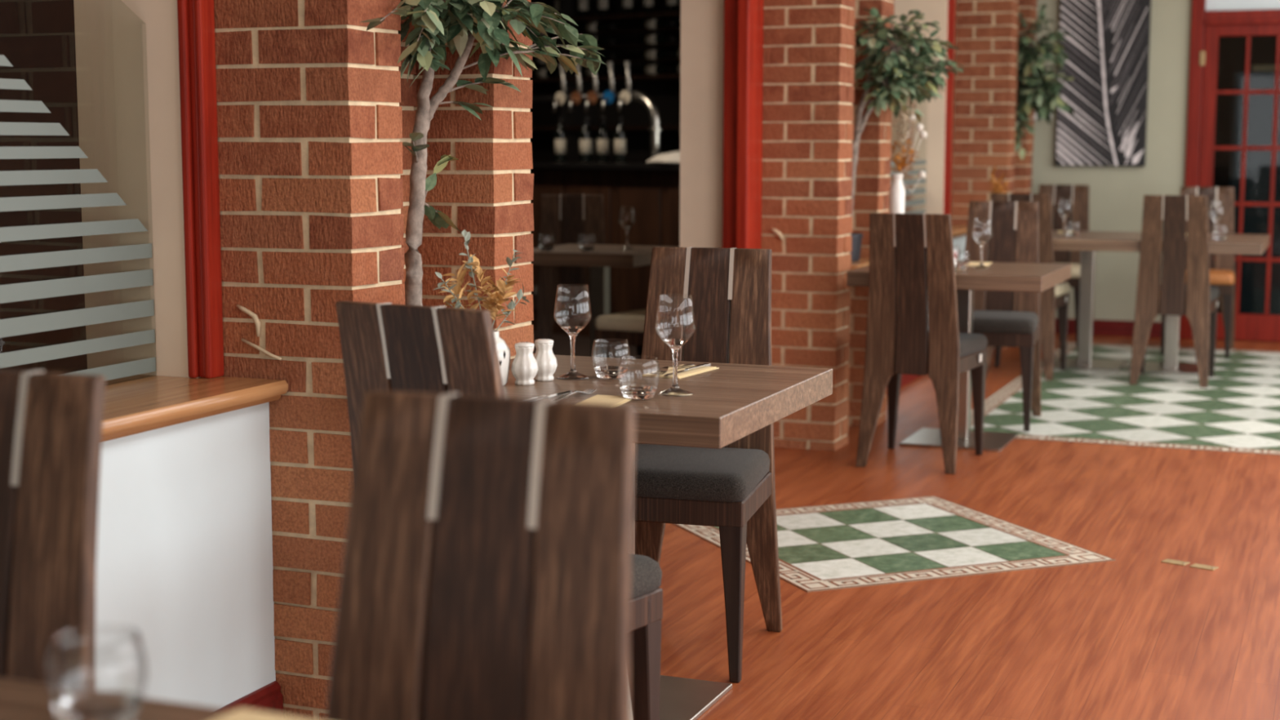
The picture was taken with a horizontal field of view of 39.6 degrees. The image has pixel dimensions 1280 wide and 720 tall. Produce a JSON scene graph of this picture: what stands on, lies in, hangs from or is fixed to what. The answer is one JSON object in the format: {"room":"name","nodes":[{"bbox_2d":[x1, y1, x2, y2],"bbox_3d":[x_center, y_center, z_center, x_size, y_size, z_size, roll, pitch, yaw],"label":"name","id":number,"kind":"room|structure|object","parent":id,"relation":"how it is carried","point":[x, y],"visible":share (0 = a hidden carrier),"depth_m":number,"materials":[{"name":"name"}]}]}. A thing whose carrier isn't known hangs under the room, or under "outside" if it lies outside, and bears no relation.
{"room":"restaurant dining room","nodes":[
{"label":"restaurant dining room","id":0,"kind":"room"},
{"bbox_2d":[0,0,84,319],"bbox_3d":[-2.915,-0.985,6.953,5.600,2.720,17.100,3,8,21],"label":"wall","id":1,"kind":"structure","parent":0,"point":[37,37],"depth_m":11.68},
{"bbox_2d":[102,374,288,441],"bbox_3d":[-2.081,0.398,0.953,0.471,0.042,6.132,3,8,21],"label":"countertop","id":2,"kind":"structure","parent":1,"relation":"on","point":[140,405],"depth_m":3.48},
{"bbox_2d":[0,54,155,380],"bbox_3d":[-1.961,-0.326,1.343,0.011,1.300,5.104,3,8,21],"label":"frosted glass stripes","id":3,"kind":"object","parent":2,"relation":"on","point":[21,291],"visible":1,"depth_m":3.46,"materials":[{"name":"glass"}]},
{"bbox_2d":[951,224,967,237],"bbox_3d":[1.271,-0.628,9.335,0.471,0.042,2.913,3,8,21],"label":"windowsill","id":4,"kind":"object","parent":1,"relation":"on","point":[957,230],"visible":0.03,"depth_m":10.14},
{"bbox_2d":[888,173,905,213],"bbox_3d":[1.076,-0.595,7.453,0.066,0.366,0.066,3,8,21],"label":"bottle vase","id":5,"kind":"object","parent":4,"relation":"on","point":[897,190],"visible":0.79,"depth_m":7.42,"materials":[{"name":"white ceramic"}]},
{"bbox_2d":[888,99,927,192],"bbox_3d":[1.125,-0.900,7.480,0.159,0.391,0.278,3,8,21],"label":"dried flowers","id":6,"kind":"object","parent":5,"relation":"in","point":[911,117],"visible":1,"depth_m":7.45,"materials":[{"name":"orange plant"}]},
{"bbox_2d":[889,160,926,213],"bbox_3d":[1.187,-1.029,9.247,0.011,0.776,2.730,3,8,21],"label":"glass screen","id":7,"kind":"object","parent":4,"relation":"on","point":[907,182],"visible":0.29,"depth_m":10.25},
{"bbox_2d":[73,0,198,385],"bbox_3d":[-0.862,-0.582,4.111,0.346,2.620,0.900,3,8,21],"label":"wall","id":8,"kind":"structure","parent":0,"point":[127,68],"depth_m":3.72,"materials":[{"name":"beige paint"}]},
{"bbox_2d":[177,0,224,378],"bbox_3d":[-0.911,-0.712,3.646,0.054,1.508,0.057,3,8,21],"label":"trim","id":9,"kind":"structure","parent":8,"relation":"attached to","point":[196,18],"depth_m":3.67,"materials":[{"name":"wood"}]},
{"bbox_2d":[95,401,275,708],"bbox_3d":[-2.104,0.765,1.009,0.420,0.700,6.137,3,8,21],"label":"wall","id":10,"kind":"structure","parent":0,"point":[184,550],"depth_m":3.48,"materials":[{"name":"white paint"}]},
{"bbox_2d":[220,680,283,715],"bbox_3d":[-1.902,1.077,0.965,0.018,0.092,6.135,3,8,21],"label":"baseboard","id":11,"kind":"structure","parent":10,"relation":"attached to","point":[268,698],"depth_m":3.73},
{"bbox_2d":[213,0,404,719],"bbox_3d":[-0.698,-0.628,3.719,0.334,2.811,0.220,3,8,21],"label":"pillar","id":12,"kind":"structure","parent":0,"point":[309,116],"depth_m":3.67,"materials":[{"name":"red brick"}]},
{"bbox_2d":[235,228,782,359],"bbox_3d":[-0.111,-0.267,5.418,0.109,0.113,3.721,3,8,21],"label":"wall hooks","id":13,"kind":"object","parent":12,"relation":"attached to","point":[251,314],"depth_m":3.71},
{"bbox_2d":[398,6,416,284],"bbox_3d":[-0.652,-0.668,4.050,0.084,2.809,0.439,3,8,21],"label":"wall niche","id":14,"kind":"object","parent":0,"point":[408,94],"visible":0.01,"depth_m":4.22,"materials":[{"name":"red brick"}]},
{"bbox_3d":[-0.507,0.020,4.076,0.235,0.035,0.433,3,8,21],"label":"trim","id":15,"kind":"structure","parent":14,"relation":"attached to","visible":0},
{"bbox_2d":[360,0,606,306],"bbox_3d":[-0.412,-0.494,3.963,0.481,1.013,0.887,6,9,42],"label":"ficus tree","id":16,"kind":"object","parent":15,"relation":"on","point":[456,24],"visible":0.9,"depth_m":4.03,"materials":[{"name":"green plant"}]},
{"bbox_2d":[413,0,533,359],"bbox_3d":[-0.457,-0.702,4.320,0.335,2.811,0.220,3,8,21],"label":"pillar","id":17,"kind":"structure","parent":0,"point":[486,193],"depth_m":4.24,"materials":[{"name":"red brick"}]},
{"bbox_2d":[0,305,1279,719],"bbox_3d":[-0.120,0.534,6.183,11.300,0.100,17.400,3,8,21],"label":"floor","id":18,"kind":"structure","parent":0,"point":[1135,635],"depth_m":4.81,"materials":[{"name":"wood"}]},
{"bbox_2d":[0,368,106,691],"bbox_3d":[-0.839,0.519,1.910,0.404,0.971,0.496,3,8,21],"label":"dining chair","id":19,"kind":"object","parent":18,"relation":"on","point":[51,423],"visible":0.94,"depth_m":2.01,"materials":[{"name":"brown wood"}]},
{"bbox_2d":[0,677,234,719],"bbox_3d":[-0.825,0.703,1.383,1.242,0.735,0.785,3,8,21],"label":"dining table","id":20,"kind":"object","parent":18,"relation":"on","point":[19,700],"visible":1,"depth_m":1.58,"materials":[{"name":"brown laminate"}]},
{"bbox_2d":[45,625,147,719],"bbox_3d":[-0.464,0.275,1.520,0.083,0.080,0.083,3,8,21],"label":"tumbler","id":21,"kind":"object","parent":20,"relation":"on","point":[100,705],"visible":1,"depth_m":1.53,"materials":[{"name":"clear glass"}]},
{"bbox_2d":[213,707,310,719],"bbox_3d":[-0.284,0.318,1.491,0.200,0.004,0.090,3,8,25],"label":"napkin","id":22,"kind":"object","parent":20,"relation":"on","point":[240,713],"visible":1,"depth_m":1.54,"materials":[{"name":"yellow paper"}]},
{"bbox_2d":[325,389,635,719],"bbox_3d":[-0.236,0.547,1.689,0.404,0.971,0.496,3,8,21],"label":"dining chair","id":23,"kind":"object","parent":18,"relation":"on","point":[486,575],"visible":1,"depth_m":1.82,"materials":[{"name":"brown wood"}]},
{"bbox_2d":[335,300,662,719],"bbox_3d":[-0.250,0.368,3.144,0.404,0.971,0.496,4,8,31],"label":"dining chair","id":24,"kind":"object","parent":18,"relation":"on","point":[385,346],"visible":0.27,"depth_m":2.92,"materials":[{"name":"brown wood"}]},
{"bbox_2d":[631,554,662,599],"bbox_3d":[-0.225,0.393,3.188,0.404,0.064,0.401,4,8,31],"label":"seat cushion","id":25,"kind":"object","parent":24,"relation":"on","point":[646,572],"depth_m":3.20,"materials":[{"name":"grey fabric"}]},
{"bbox_2d":[533,194,604,350],"bbox_3d":[-0.351,-0.375,9.187,0.404,0.971,0.496,0,7,-2],"label":"dining chair","id":26,"kind":"object","parent":18,"relation":"on","point":[572,295],"visible":0.57,"depth_m":8.98,"materials":[{"name":"brown wood"}]},
{"bbox_2d":[533,284,585,302],"bbox_3d":[-0.353,-0.351,9.238,0.404,0.064,0.401,0,7,-2],"label":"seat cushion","id":27,"kind":"object","parent":26,"relation":"on","point":[542,292],"depth_m":9.01,"materials":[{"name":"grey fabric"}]},
{"bbox_2d":[529,0,680,162],"bbox_3d":[-0.105,-1.674,13.498,3.400,2.500,0.440,6,9,39],"label":"wall","id":28,"kind":"structure","parent":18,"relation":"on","point":[664,90],"depth_m":13.64,"materials":[{"name":"black"}]},
{"bbox_2d":[532,68,559,78],"bbox_3d":[-0.708,-2.225,13.799,0.303,0.077,0.077,6,9,39],"label":"wine bottle","id":29,"kind":"object","parent":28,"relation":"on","point":[539,73],"visible":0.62,"depth_m":13.79,"materials":[{"name":"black glass"}]},
{"bbox_2d":[577,0,588,16],"bbox_3d":[-0.433,-2.759,13.533,0.077,0.303,0.077,6,9,39],"label":"wine bottle","id":30,"kind":"object","parent":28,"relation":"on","point":[583,5],"visible":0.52,"depth_m":13.51,"materials":[{"name":"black glass"}]},
{"bbox_2d":[580,22,615,32],"bbox_3d":[-0.311,-2.513,13.436,0.303,0.077,0.077,6,9,39],"label":"wine bottle","id":31,"kind":"object","parent":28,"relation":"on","point":[598,26],"visible":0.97,"depth_m":13.41,"materials":[{"name":"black glass"}]},
{"bbox_2d":[580,66,615,76],"bbox_3d":[-0.311,-2.185,13.476,0.303,0.077,0.077,6,9,39],"label":"wine bottle","id":32,"kind":"object","parent":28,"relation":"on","point":[602,71],"visible":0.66,"depth_m":13.45,"materials":[{"name":"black glass"}]},
{"bbox_2d":[580,36,615,46],"bbox_3d":[-0.311,-2.404,13.449,0.303,0.077,0.077,6,9,39],"label":"wine bottle","id":33,"kind":"object","parent":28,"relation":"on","point":[602,42],"visible":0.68,"depth_m":13.40,"materials":[{"name":"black glass"}]},
{"bbox_2d":[598,0,608,15],"bbox_3d":[-0.278,-2.743,13.407,0.077,0.303,0.077,6,9,39],"label":"wine bottle","id":34,"kind":"object","parent":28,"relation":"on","point":[602,4],"visible":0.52,"depth_m":13.39,"materials":[{"name":"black glass"}]},
{"bbox_2d":[622,0,632,13],"bbox_3d":[-0.092,-2.724,13.256,0.077,0.303,0.077,6,9,39],"label":"wine bottle","id":35,"kind":"object","parent":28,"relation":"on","point":[627,5],"visible":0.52,"depth_m":13.24,"materials":[{"name":"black glass"}]},
{"bbox_2d":[643,0,653,13],"bbox_3d":[0.062,-2.708,13.130,0.077,0.303,0.077,6,9,39],"label":"wine bottle","id":36,"kind":"object","parent":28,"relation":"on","point":[648,5],"visible":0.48,"depth_m":13.11,"materials":[{"name":"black glass"}]},
{"bbox_2d":[639,64,671,75],"bbox_3d":[0.135,-2.140,13.113,0.303,0.077,0.077,6,9,39],"label":"wine bottle","id":37,"kind":"object","parent":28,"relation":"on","point":[651,69],"visible":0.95,"depth_m":13.10,"materials":[{"name":"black glass"}]},
{"bbox_2d":[639,49,671,59],"bbox_3d":[0.135,-2.249,13.100,0.303,0.077,0.077,6,9,39],"label":"wine bottle","id":38,"kind":"object","parent":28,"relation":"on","point":[644,54],"visible":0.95,"depth_m":13.09,"materials":[{"name":"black glass"}]},
{"bbox_2d":[639,34,675,44],"bbox_3d":[0.135,-2.358,13.086,0.303,0.077,0.077,6,9,39],"label":"wine bottle","id":39,"kind":"object","parent":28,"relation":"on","point":[651,38],"visible":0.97,"depth_m":13.07,"materials":[{"name":"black glass"}]},
{"bbox_2d":[639,18,675,29],"bbox_3d":[0.136,-2.468,13.073,0.303,0.077,0.077,6,9,39],"label":"wine bottle","id":40,"kind":"object","parent":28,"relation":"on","point":[659,23],"visible":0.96,"depth_m":13.05,"materials":[{"name":"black glass"}]},
{"bbox_2d":[666,0,676,11],"bbox_3d":[0.232,-2.691,12.992,0.077,0.303,0.077,6,9,39],"label":"wine bottle","id":41,"kind":"object","parent":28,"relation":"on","point":[671,4],"visible":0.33,"depth_m":12.97,"materials":[{"name":"green glass"}]},
{"bbox_2d":[530,160,679,337],"bbox_3d":[-0.176,-0.717,11.447,3.661,1.100,0.700,6,9,39],"label":"bar counter","id":42,"kind":"object","parent":18,"relation":"on","point":[653,190],"depth_m":11.05,"materials":[{"name":"wood"}]},
{"bbox_2d":[554,115,566,161],"bbox_3d":[-0.526,-1.460,11.736,0.077,0.303,0.077,4,8,28],"label":"wine bottle","id":43,"kind":"object","parent":42,"relation":"on","point":[560,140],"visible":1,"depth_m":11.71,"materials":[{"name":"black glass"}]},
{"bbox_2d":[579,115,591,162],"bbox_3d":[-0.358,-1.446,11.626,0.077,0.303,0.077,4,8,28],"label":"wine bottle","id":44,"kind":"object","parent":42,"relation":"on","point":[584,132],"visible":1,"depth_m":11.60,"materials":[{"name":"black glass"}]},
{"bbox_2d":[532,61,662,158],"bbox_3d":[-0.474,-1.587,11.426,1.510,0.631,0.156,6,9,39],"label":"beer font","id":45,"kind":"object","parent":42,"relation":"on","point":[592,97],"visible":0.83,"depth_m":11.17,"materials":[{"name":"metal"}]},
{"bbox_2d":[596,115,608,162],"bbox_3d":[-0.243,-1.444,11.609,0.077,0.303,0.077,4,8,28],"label":"wine bottle","id":46,"kind":"object","parent":42,"relation":"on","point":[602,140],"visible":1,"depth_m":11.58,"materials":[{"name":"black glass"}]},
{"bbox_2d":[532,160,679,171],"bbox_3d":[-0.176,-1.243,11.382,3.661,0.040,0.700,6,9,39],"label":"countertop","id":47,"kind":"structure","parent":42,"relation":"on","point":[536,164],"depth_m":11.00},
{"bbox_2d":[613,115,626,162],"bbox_3d":[-0.129,-1.426,11.465,0.077,0.303,0.077,4,8,28],"label":"wine bottle","id":48,"kind":"object","parent":42,"relation":"on","point":[620,135],"visible":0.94,"depth_m":11.44,"materials":[{"name":"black glass"}]},
{"bbox_2d":[646,151,679,164],"bbox_3d":[0.222,-1.224,10.741,0.448,0.078,0.273,6,9,39],"label":"towel","id":49,"kind":"object","parent":42,"relation":"on","point":[673,157],"visible":0.62,"depth_m":10.67,"materials":[{"name":"white fabric"}]},
{"bbox_2d":[531,244,679,356],"bbox_3d":[-0.190,-0.156,8.376,0.600,0.735,0.650,3,8,21],"label":"dining table","id":50,"kind":"object","parent":18,"relation":"on","point":[602,257],"visible":0.41,"depth_m":8.17,"materials":[{"name":"brown laminate"}]},
{"bbox_2d":[594,309,645,359],"bbox_3d":[0.108,-0.198,7.752,0.496,0.971,0.404,4,8,31],"label":"dining chair","id":51,"kind":"object","parent":18,"relation":"on","point":[614,328],"visible":0.11,"depth_m":7.67,"materials":[{"name":"fabric"}]},
{"bbox_2d":[594,309,645,332],"bbox_3d":[0.067,-0.171,7.781,0.401,0.064,0.404,4,8,31],"label":"seat cushion","id":52,"kind":"object","parent":51,"relation":"on","point":[630,321],"depth_m":7.67,"materials":[{"name":"beige fabric"}]},
{"bbox_2d":[502,353,832,719],"bbox_3d":[-0.056,0.410,3.777,0.739,0.735,0.765,3,8,21],"label":"dining table","id":53,"kind":"object","parent":18,"relation":"on","point":[730,402],"visible":0.32,"depth_m":3.67,"materials":[{"name":"brown laminate"}]},
{"bbox_2d":[493,329,511,386],"bbox_3d":[-0.314,-0.004,3.669,0.094,0.112,0.094,3,8,21],"label":"vase","id":54,"kind":"object","parent":53,"relation":"on","point":[503,350],"visible":0.3,"depth_m":3.65,"materials":[{"name":"white ceramic"}]},
{"bbox_2d":[433,229,529,330],"bbox_3d":[-0.323,-0.122,3.635,0.298,0.295,0.116,-7,10,-44],"label":"dried flowers","id":55,"kind":"object","parent":54,"relation":"in","point":[496,297],"visible":0.83,"depth_m":3.61,"materials":[{"name":"orange plant"}]},
{"bbox_2d":[511,342,537,385],"bbox_3d":[-0.239,0.007,3.679,0.058,0.088,0.055,3,8,21],"label":"shaker","id":56,"kind":"object","parent":53,"relation":"on","point":[524,368],"visible":1,"depth_m":3.66,"materials":[{"name":"white ceramic"}]},
{"bbox_2d":[533,337,557,381],"bbox_3d":[-0.202,-0.001,3.742,0.058,0.088,0.055,3,8,21],"label":"shaker","id":57,"kind":"object","parent":53,"relation":"on","point":[546,360],"visible":0.94,"depth_m":3.72,"materials":[{"name":"white ceramic"}]},
{"bbox_2d":[553,284,591,378],"bbox_3d":[-0.142,-0.060,3.770,0.081,0.198,0.081,3,8,21],"label":"wine glass","id":58,"kind":"object","parent":53,"relation":"on","point":[572,331],"visible":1,"depth_m":3.77,"materials":[{"name":"white"}]},
{"bbox_2d":[555,388,595,400],"bbox_3d":[-0.140,0.070,3.478,0.024,0.011,0.198,3,8,25],"label":"fork","id":59,"kind":"object","parent":53,"relation":"on","point":[586,390],"visible":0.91,"depth_m":3.50,"materials":[{"name":"metal"}]},
{"bbox_2d":[580,394,631,404],"bbox_3d":[-0.070,0.081,3.425,0.080,0.004,0.160,2,7,17],"label":"napkin","id":60,"kind":"object","parent":53,"relation":"on","point":[609,399],"visible":0.58,"depth_m":3.44,"materials":[{"name":"yellow paper"}]},
{"bbox_2d":[591,339,630,378],"bbox_3d":[-0.062,-0.002,3.782,0.083,0.080,0.083,3,8,21],"label":"tumbler","id":61,"kind":"object","parent":53,"relation":"on","point":[608,371],"visible":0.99,"depth_m":3.77,"materials":[{"name":"clear glass"}]},
{"bbox_2d":[617,355,659,399],"bbox_3d":[-0.003,0.035,3.481,0.083,0.080,0.083,3,8,21],"label":"tumbler","id":62,"kind":"object","parent":53,"relation":"on","point":[632,392],"visible":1,"depth_m":3.46,"materials":[{"name":"clear glass"}]},
{"bbox_2d":[654,293,695,395],"bbox_3d":[0.070,-0.030,3.529,0.081,0.198,0.081,3,8,21],"label":"wine glass","id":63,"kind":"object","parent":53,"relation":"on","point":[675,344],"visible":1,"depth_m":3.53,"materials":[{"name":"white"}]},
{"bbox_2d":[642,364,719,378],"bbox_3d":[0.090,0.025,3.880,0.090,0.004,0.200,4,8,27],"label":"napkin","id":64,"kind":"object","parent":53,"relation":"on","point":[683,375],"visible":0.74,"depth_m":3.85,"materials":[{"name":"yellow paper"}]},
{"bbox_2d":[648,364,693,374],"bbox_3d":[0.071,0.017,3.877,0.024,0.011,0.198,3,8,25],"label":"fork","id":65,"kind":"object","parent":64,"relation":"on","point":[663,370],"visible":0.97,"depth_m":3.83,"materials":[{"name":"metal"}]},
{"bbox_2d":[663,363,711,376],"bbox_3d":[0.102,0.021,3.870,0.015,0.006,0.210,4,8,28],"label":"knife","id":66,"kind":"object","parent":64,"relation":"on","point":[704,365],"visible":0.95,"depth_m":3.88,"materials":[{"name":"metal"}]},
{"bbox_2d":[635,246,782,683],"bbox_3d":[0.112,0.227,4.296,0.404,0.971,0.496,2,7,17],"label":"dining chair","id":67,"kind":"object","parent":18,"relation":"on","point":[731,487],"visible":0.73,"depth_m":4.41,"materials":[{"name":"brown wood"}]},
{"bbox_2d":[635,443,769,502],"bbox_3d":[0.098,0.262,4.254,0.404,0.064,0.401,2,7,17],"label":"seat cushion","id":68,"kind":"object","parent":67,"relation":"on","point":[733,472],"depth_m":4.10,"materials":[{"name":"grey fabric"}]},
{"bbox_2d":[675,496,1115,591],"bbox_3d":[0.748,0.560,5.573,1.026,0.006,1.026,-3,8,-22],"label":"tile panel","id":69,"kind":"object","parent":18,"relation":"on","point":[828,547],"visible":0.81,"depth_m":5.47,"materials":[{"name":"tile"}]},
{"bbox_2d":[855,213,987,474],"bbox_3d":[1.097,-0.089,6.884,0.404,0.971,0.496,3,8,23],"label":"dining chair","id":70,"kind":"object","parent":18,"relation":"on","point":[904,337],"visible":1,"depth_m":6.70,"materials":[{"name":"brown wood"}]},
{"bbox_2d":[959,333,987,357],"bbox_3d":[1.116,-0.066,6.931,0.404,0.064,0.401,3,8,23],"label":"seat cushion","id":71,"kind":"object","parent":70,"relation":"on","point":[971,344],"depth_m":6.88,"materials":[{"name":"grey fabric"}]},
{"bbox_2d":[846,261,1071,452],"bbox_3d":[1.296,-0.007,7.182,0.750,0.735,0.770,3,8,21],"label":"dining table","id":72,"kind":"object","parent":18,"relation":"on","point":[1001,276],"visible":0.67,"depth_m":7.20,"materials":[{"name":"brown laminate"}]},
{"bbox_2d":[972,217,992,268],"bbox_3d":[1.355,-0.461,7.043,0.081,0.198,0.081,3,8,21],"label":"wine glass","id":73,"kind":"object","parent":72,"relation":"on","point":[981,243],"visible":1,"depth_m":7.04,"materials":[{"name":"white"}]},
{"bbox_2d":[985,193,1070,380],"bbox_3d":[2.060,-0.409,9.495,0.404,0.971,0.496,3,8,21],"label":"dining chair","id":74,"kind":"object","parent":18,"relation":"on","point":[1057,296],"visible":0.33,"depth_m":9.28,"materials":[{"name":"brown wood"}]},
{"bbox_2d":[1055,281,1070,297],"bbox_3d":[2.077,-0.385,9.543,0.404,0.064,0.401,3,8,21],"label":"seat cushion","id":75,"kind":"object","parent":74,"relation":"on","point":[1062,289],"depth_m":9.49,"materials":[{"name":"beige fabric"}]},
{"bbox_2d":[1038,184,1089,347],"bbox_3d":[2.569,-0.590,10.969,0.404,0.971,0.496,3,8,21],"label":"dining chair","id":76,"kind":"object","parent":18,"relation":"on","point":[1078,194],"visible":0.35,"depth_m":11.08,"materials":[{"name":"brown wood"}]},
{"bbox_2d":[1054,262,1080,277],"bbox_3d":[2.551,-0.555,10.929,0.404,0.064,0.401,3,8,21],"label":"seat cushion","id":77,"kind":"object","parent":76,"relation":"on","point":[1075,267],"depth_m":10.70,"materials":[{"name":"beige fabric"}]},
{"bbox_2d":[1189,563,1218,570],"bbox_3d":[1.651,0.605,5.202,0.072,0.004,0.044,6,9,39],"label":"floor plate","id":78,"kind":"object","parent":18,"relation":"on","point":[1196,565],"visible":1,"depth_m":5.20,"materials":[{"name":"gold metal"}]},
{"bbox_2d":[1229,64,1279,315],"bbox_3d":[4.528,-1.152,12.335,0.820,1.760,0.440,3,8,21],"label":"glass pane","id":79,"kind":"object","parent":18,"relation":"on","point":[1262,77],"visible":0.67,"depth_m":12.24,"materials":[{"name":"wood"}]},
{"bbox_2d":[680,0,724,349],"bbox_3d":[0.495,-0.997,7.506,0.346,2.620,0.940,3,8,21],"label":"wall","id":80,"kind":"structure","parent":0,"point":[702,21],"depth_m":7.10,"materials":[{"name":"beige paint"}]},
{"bbox_2d":[722,0,764,248],"bbox_3d":[0.402,-0.756,7.061,0.116,2.250,0.195,3,8,21],"label":"trim","id":81,"kind":"structure","parent":80,"relation":"attached to","point":[743,82],"depth_m":6.98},
{"bbox_2d":[850,258,869,270],"bbox_3d":[0.860,-0.399,7.496,0.235,0.035,0.432,3,8,21],"label":"trim","id":82,"kind":"structure","parent":80,"relation":"attached to","point":[862,263],"depth_m":7.37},
{"bbox_2d":[849,7,966,262],"bbox_3d":[1.108,-0.950,7.535,0.481,1.050,0.796,4,8,29],"label":"ficus tree","id":83,"kind":"object","parent":82,"relation":"on","point":[895,79],"visible":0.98,"depth_m":7.40,"materials":[{"name":"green plant"}]},
{"bbox_2d":[761,0,855,450],"bbox_3d":[0.670,-1.047,7.139,0.335,2.811,0.220,3,8,21],"label":"pillar","id":84,"kind":"structure","parent":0,"point":[809,51],"depth_m":7.09,"materials":[{"name":"red brick"}]},
{"bbox_2d":[847,0,894,426],"bbox_3d":[0.911,-1.120,7.740,0.335,2.811,0.220,3,8,21],"label":"pillar","id":85,"kind":"structure","parent":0,"point":[873,179],"depth_m":7.67,"materials":[{"name":"red brick"}]},
{"bbox_2d":[889,0,956,217],"bbox_3d":[1.861,-1.437,11.101,0.480,2.620,1.180,3,8,21],"label":"wall","id":86,"kind":"structure","parent":0,"point":[931,148],"depth_m":10.54,"materials":[{"name":"beige paint"}]},
{"bbox_2d":[942,0,955,214],"bbox_3d":[1.828,-1.554,10.525,0.041,1.508,0.080,3,8,21],"label":"trim","id":87,"kind":"structure","parent":86,"relation":"attached to","point":[951,3],"depth_m":10.52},
{"bbox_2d":[927,235,966,311],"bbox_3d":[1.246,-0.261,9.388,0.420,0.700,2.920,3,8,21],"label":"wall","id":88,"kind":"structure","parent":0,"point":[960,242],"depth_m":10.32,"materials":[{"name":"white paint"}]},
{"bbox_2d":[886,373,922,395],"bbox_3d":[1.449,0.051,9.345,0.018,0.092,2.900,3,8,21],"label":"baseboard","id":89,"kind":"structure","parent":88,"relation":"attached to","point":[905,379],"depth_m":9.13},
{"bbox_2d":[951,0,1018,350],"bbox_3d":[2.061,-1.473,10.616,0.335,2.810,0.220,3,8,21],"label":"pillar","id":90,"kind":"structure","parent":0,"point":[987,30],"depth_m":10.51,"materials":[{"name":"red brick"}]},
{"bbox_2d":[1013,0,1037,193],"bbox_3d":[2.301,-1.546,11.217,0.335,2.810,0.220,3,8,21],"label":"pillar","id":91,"kind":"structure","parent":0,"point":[1023,170],"depth_m":11.11,"materials":[{"name":"red brick"}]},
{"bbox_2d":[1031,0,1191,322],"bbox_3d":[4.657,-1.453,10.685,5.900,2.760,0.120,3,8,21],"label":"wall","id":92,"kind":"structure","parent":0,"point":[1116,193],"depth_m":11.29,"materials":[{"name":"green paint"}]},
{"bbox_2d":[1055,0,1151,166],"bbox_3d":[2.929,-1.889,11.235,0.555,1.320,0.042,3,8,21],"label":"picture","id":93,"kind":"object","parent":92,"relation":"attached to","point":[1108,61],"visible":0.94,"depth_m":11.23,"materials":[{"name":"black"}]},
{"bbox_2d":[1054,318,1161,337],"bbox_3d":[2.978,-0.207,11.435,0.945,0.100,0.020,3,8,21],"label":"baseboard","id":94,"kind":"structure","parent":92,"relation":"attached to","point":[1100,327],"depth_m":11.40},
{"bbox_2d":[1179,0,1279,342],"bbox_3d":[4.321,-1.263,10.819,1.905,2.350,0.165,3,8,21],"label":"door","id":95,"kind":"structure","parent":92,"relation":"in","point":[1211,20],"depth_m":11.02,"materials":[{"name":"red paint"}]},
{"bbox_2d":[970,342,1279,454],"bbox_3d":[3.807,0.196,8.571,3.980,0.005,3.720,3,8,21],"label":"floor","id":96,"kind":"structure","parent":0,"point":[1238,411],"depth_m":8.35,"materials":[{"name":"tile"}]},
{"bbox_2d":[963,200,1041,431],"bbox_3d":[1.563,-0.206,7.841,0.404,0.971,0.496,2,7,18],"label":"dining chair","id":97,"kind":"object","parent":96,"relation":"on","point":[1002,325],"visible":0.58,"depth_m":7.96,"materials":[{"name":"brown wood"}]},
{"bbox_2d":[973,310,1038,333],"bbox_3d":[1.548,-0.172,7.800,0.404,0.064,0.401,2,7,18],"label":"seat cushion","id":98,"kind":"object","parent":97,"relation":"on","point":[984,322],"depth_m":7.62,"materials":[{"name":"grey fabric"}]},
{"bbox_2d":[988,230,1270,374],"bbox_3d":[2.606,-0.303,9.608,1.442,0.735,0.920,3,8,21],"label":"dining table","id":99,"kind":"object","parent":96,"relation":"on","point":[1087,242],"visible":0.62,"depth_m":9.69,"materials":[{"name":"brown laminate"}]},
{"bbox_3d":[1.904,-0.766,9.572,0.068,0.190,0.068,3,8,21],"label":"bottle vase","id":100,"kind":"object","parent":99,"relation":"on","visible":0},
{"bbox_2d":[987,165,1011,196],"bbox_3d":[1.934,-0.955,9.554,0.144,0.186,0.179,0,7,-4],"label":"dried flowers","id":101,"kind":"object","parent":100,"relation":"in","point":[995,190],"visible":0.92,"depth_m":9.55,"materials":[{"name":"orange plant"}]},
{"bbox_2d":[1128,195,1219,387],"bbox_3d":[2.777,-0.373,9.212,0.404,0.971,0.496,3,8,21],"label":"dining chair","id":102,"kind":"object","parent":96,"relation":"on","point":[1168,294],"visible":1,"depth_m":9.02,"materials":[{"name":"brown wood"}]},
{"bbox_2d":[1159,284,1219,302],"bbox_3d":[2.795,-0.349,9.260,0.404,0.064,0.401,3,8,21],"label":"seat cushion","id":103,"kind":"object","parent":102,"relation":"on","point":[1167,292],"depth_m":9.04,"materials":[{"name":"grey fabric"}]},
{"bbox_2d":[1160,186,1235,357],"bbox_3d":[3.303,-0.527,10.466,0.404,0.971,0.496,3,8,21],"label":"dining chair","id":104,"kind":"object","parent":96,"relation":"on","point":[1223,277],"visible":0.45,"depth_m":10.56,"materials":[{"name":"brown wood"}]},
{"bbox_2d":[1185,268,1235,284],"bbox_3d":[3.286,-0.492,10.426,0.404,0.064,0.401,3,8,21],"label":"seat cushion","id":105,"kind":"object","parent":104,"relation":"on","point":[1217,276],"depth_m":10.21,"materials":[{"name":"orange leather"}]},
{"bbox_2d":[1213,35,1276,305],"bbox_3d":[5.140,-1.571,11.897,5.900,2.700,2.500,3,8,21],"label":"wall","id":106,"kind":"structure","parent":0,"point":[1232,50],"depth_m":13.37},
{"bbox_3d":[2.106,-1.512,10.947,0.084,2.808,0.439,3,8,21],"label":"wall niche","id":107,"kind":"object","parent":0,"visible":0},
{"bbox_3d":[2.251,-0.824,10.973,0.235,0.035,0.433,3,8,21],"label":"trim","id":108,"kind":"structure","parent":107,"relation":"attached to","visible":0},
{"bbox_2d":[1014,4,1075,159],"bbox_3d":[2.385,-1.497,10.843,0.508,1.332,0.588,1,7,7],"label":"ficus tree","id":109,"kind":"object","parent":108,"relation":"on","point":[1037,92],"visible":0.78,"depth_m":10.72,"materials":[{"name":"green plant"}]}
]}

